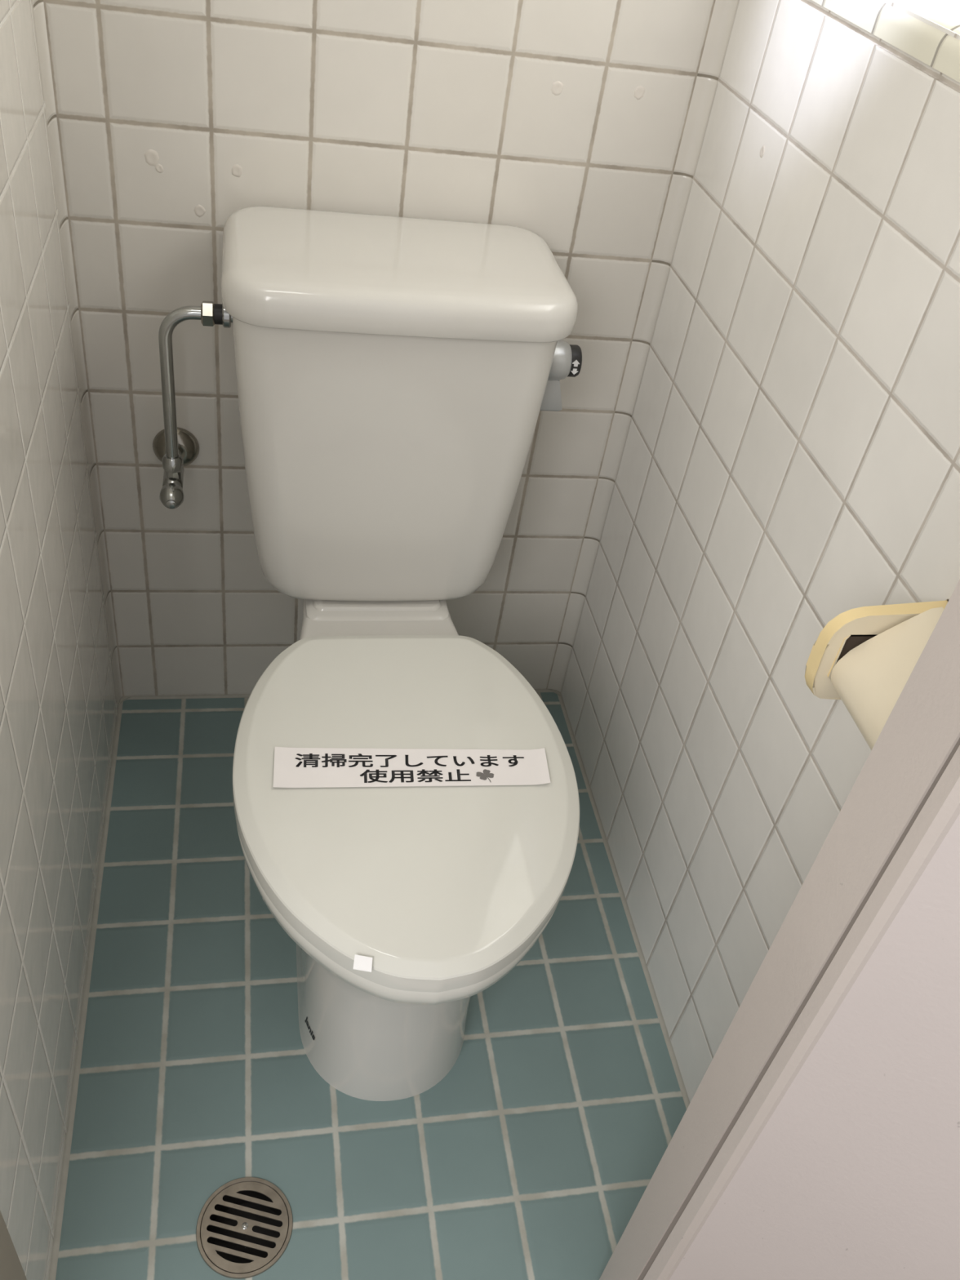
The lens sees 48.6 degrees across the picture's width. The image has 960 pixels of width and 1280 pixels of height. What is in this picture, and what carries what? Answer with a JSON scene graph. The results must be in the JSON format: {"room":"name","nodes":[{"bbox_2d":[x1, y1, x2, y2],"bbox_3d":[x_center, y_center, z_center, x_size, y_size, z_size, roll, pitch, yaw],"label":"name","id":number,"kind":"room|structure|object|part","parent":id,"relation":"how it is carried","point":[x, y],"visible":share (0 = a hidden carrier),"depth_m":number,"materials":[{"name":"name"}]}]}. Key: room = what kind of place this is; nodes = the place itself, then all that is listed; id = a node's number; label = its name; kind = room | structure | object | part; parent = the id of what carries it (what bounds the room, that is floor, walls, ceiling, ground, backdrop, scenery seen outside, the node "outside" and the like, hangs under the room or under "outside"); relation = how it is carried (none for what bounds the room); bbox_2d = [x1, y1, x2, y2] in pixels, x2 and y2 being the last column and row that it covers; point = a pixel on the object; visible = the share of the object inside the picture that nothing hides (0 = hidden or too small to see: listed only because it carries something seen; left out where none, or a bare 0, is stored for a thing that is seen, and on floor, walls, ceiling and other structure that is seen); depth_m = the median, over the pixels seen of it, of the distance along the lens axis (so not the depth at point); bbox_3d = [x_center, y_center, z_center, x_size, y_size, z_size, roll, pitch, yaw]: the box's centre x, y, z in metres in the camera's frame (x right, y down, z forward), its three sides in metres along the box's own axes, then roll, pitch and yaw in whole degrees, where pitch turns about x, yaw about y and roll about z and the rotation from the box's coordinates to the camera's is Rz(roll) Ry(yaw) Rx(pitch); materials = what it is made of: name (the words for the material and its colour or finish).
{"room":"toilet room","nodes":[
{"label":"toilet room","id":0,"kind":"room"},
{"bbox_2d":[0,0,117,1279],"bbox_3d":[-0.405,-0.424,0.676,0.088,2.222,0.908,0,41,-12],"label":"wall","id":1,"kind":"structure","parent":0,"point":[59,708],"depth_m":1.06,"materials":[{"name":"tile"}]},
{"bbox_2d":[32,0,122,707],"bbox_3d":[-0.430,-0.722,1.000,0.005,2.200,0.035,0,41,-12],"label":"trim","id":2,"kind":"structure","parent":1,"relation":"attached to","point":[38,5],"depth_m":1.28,"materials":[{"name":"tile"}]},
{"bbox_2d":[48,688,689,1279],"bbox_3d":[-0.142,0.425,1.443,0.784,0.028,1.034,0,41,-12],"label":"floor","id":3,"kind":"structure","parent":0,"point":[561,1102],"depth_m":1.29,"materials":[{"name":"tile"}]},
{"bbox_2d":[195,1177,293,1279],"bbox_3d":[-0.260,0.660,1.176,0.103,0.064,0.103,0,41,-12],"label":"floor drain","id":4,"kind":"object","parent":3,"relation":"in","point":[254,1214],"visible":0.98,"depth_m":1.17,"materials":[{"name":"metal"}]},
{"bbox_2d":[221,206,582,1101],"bbox_3d":[-0.087,0.052,1.248,0.412,0.810,0.789,0,41,-12],"label":"toilet","id":5,"kind":"object","parent":3,"relation":"on","point":[396,375],"visible":1,"depth_m":1.17,"materials":[{"name":"glazed porcelain"}]},
{"bbox_2d":[353,954,372,972],"bbox_3d":[-0.104,0.287,0.944,0.018,0.005,0.012,10,40,-1],"label":"tape piece","id":6,"kind":"object","parent":5,"relation":"on","point":[364,963],"visible":1,"depth_m":0.94,"materials":[{"name":"white paper"}]},
{"bbox_3d":[-0.122,-0.257,1.333,0.362,0.385,0.214,0,41,-12],"label":"tank","id":7,"kind":"part","parent":5,"relation":"part of","materials":[{"name":"white ceramic"}]},
{"bbox_3d":[-0.079,0.176,1.144,0.363,0.027,0.466,0,41,-12],"label":"seat","id":8,"kind":"part","parent":5,"relation":"part of","materials":[{"name":"plastic"}]},
{"bbox_3d":[-0.092,-0.416,1.198,0.386,0.044,0.243,0,41,-12],"label":"tank lid","id":9,"kind":"part","parent":5,"relation":"part of","materials":[{"name":"white ceramic"}]},
{"bbox_3d":[-0.074,0.154,1.125,0.366,0.030,0.469,0,41,-12],"label":"seat lid","id":10,"kind":"part","parent":5,"relation":"part of","materials":[{"name":"plastic"}]},
{"bbox_2d":[273,746,550,787],"bbox_3d":[-0.069,0.134,1.121,0.291,0.005,0.056,2,41,-10],"label":"paper notice","id":11,"kind":"object","parent":5,"relation":"on","point":[294,767],"visible":1,"depth_m":1.12,"materials":[{"name":"white paper"}]},
{"bbox_2d":[475,768,493,782],"bbox_3d":[0.005,0.143,1.128,0.019,0.001,0.016,17,41,8],"label":"print","id":12,"kind":"object","parent":11,"relation":"on","point":[482,775],"depth_m":1.13},
{"bbox_3d":[0.082,-0.301,1.286,0.036,0.038,0.031,0,41,-12],"label":"lever","id":13,"kind":"part","parent":5,"relation":"part of","materials":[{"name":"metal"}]},
{"bbox_3d":[0.088,-0.333,1.262,0.035,0.048,0.048,0,41,-12],"label":"flush handle","id":14,"kind":"part","parent":5,"relation":"part of","materials":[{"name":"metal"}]},
{"bbox_2d":[43,0,715,696],"bbox_3d":[-0.082,-0.755,1.129,0.960,2.222,0.089,0,41,-12],"label":"wall","id":15,"kind":"structure","parent":0,"point":[561,122],"depth_m":1.26,"materials":[{"name":"tile"}]},
{"bbox_2d":[152,301,232,509],"bbox_3d":[-0.358,-0.301,1.328,0.102,0.279,0.143,-6,43,-18],"label":"supply pipe","id":16,"kind":"object","parent":15,"relation":"attached to","point":[176,447],"visible":0.94,"depth_m":1.31,"materials":[{"name":"silver metal"}]},
{"bbox_2d":[213,303,222,324],"bbox_3d":[-0.304,-0.379,1.238,0.011,0.023,0.023,0,41,-12],"label":"washer","id":17,"kind":"object","parent":16,"relation":"in","point":[218,308],"depth_m":1.23,"materials":[{"name":"black rubber"}]},
{"bbox_2d":[546,0,738,693],"bbox_3d":[0.278,-0.734,1.163,0.022,2.200,0.013,0,41,-12],"label":"trim","id":18,"kind":"structure","parent":15,"relation":"attached to","point":[724,11],"depth_m":1.41,"materials":[{"name":"tile"}]},
{"bbox_2d":[560,0,959,1102],"bbox_3d":[0.465,-0.422,0.856,0.210,2.222,0.932,0,41,-12],"label":"wall","id":19,"kind":"structure","parent":0,"point":[789,464],"depth_m":1.12,"materials":[{"name":"tile"}]},
{"bbox_2d":[804,599,948,750],"bbox_3d":[0.325,0.054,0.798,0.099,0.105,0.154,0,41,-12],"label":"toilet paper holder","id":20,"kind":"object","parent":19,"relation":"attached to","point":[864,658],"visible":0.53,"depth_m":0.82,"materials":[{"name":"plastic"}]},
{"bbox_3d":[0.314,0.010,0.850,0.099,0.101,0.016,0,41,-12],"label":"arm","id":21,"kind":"part","parent":20,"relation":"part of","materials":[{"name":"plastic"}]},
{"bbox_2d":[812,0,959,82],"bbox_3d":[0.447,-0.456,0.836,0.165,0.037,0.905,0,41,-12],"label":"trim","id":22,"kind":"structure","parent":19,"relation":"attached to","point":[934,47],"depth_m":0.88,"materials":[{"name":"tile"}]},
{"bbox_3d":[-0.033,-0.088,0.364,1.705,2.222,0.071,0,41,-12],"label":"wall","id":23,"kind":"structure","parent":0,"visible":0},
{"bbox_2d":[0,1210,26,1279],"bbox_3d":[-0.341,-0.003,0.387,0.106,1.980,0.094,0,41,-12],"label":"trim","id":24,"kind":"structure","parent":23,"relation":"attached to","point":[11,1267],"depth_m":0.88,"materials":[{"name":"paint"}]},
{"bbox_2d":[599,579,959,1279],"bbox_3d":[0.291,0.004,0.512,0.168,1.980,0.078,0,41,-12],"label":"trim","id":25,"kind":"structure","parent":23,"relation":"attached to","point":[904,801],"depth_m":0.66,"materials":[{"name":"white paint"}]},
{"bbox_2d":[669,813,959,1279],"bbox_3d":[0.506,0.134,0.393,0.640,1.920,0.065,23,42,15],"label":"door","id":26,"kind":"structure","parent":23,"relation":"in","point":[854,1174],"depth_m":0.71,"materials":[{"name":"white paint"}]}
]}

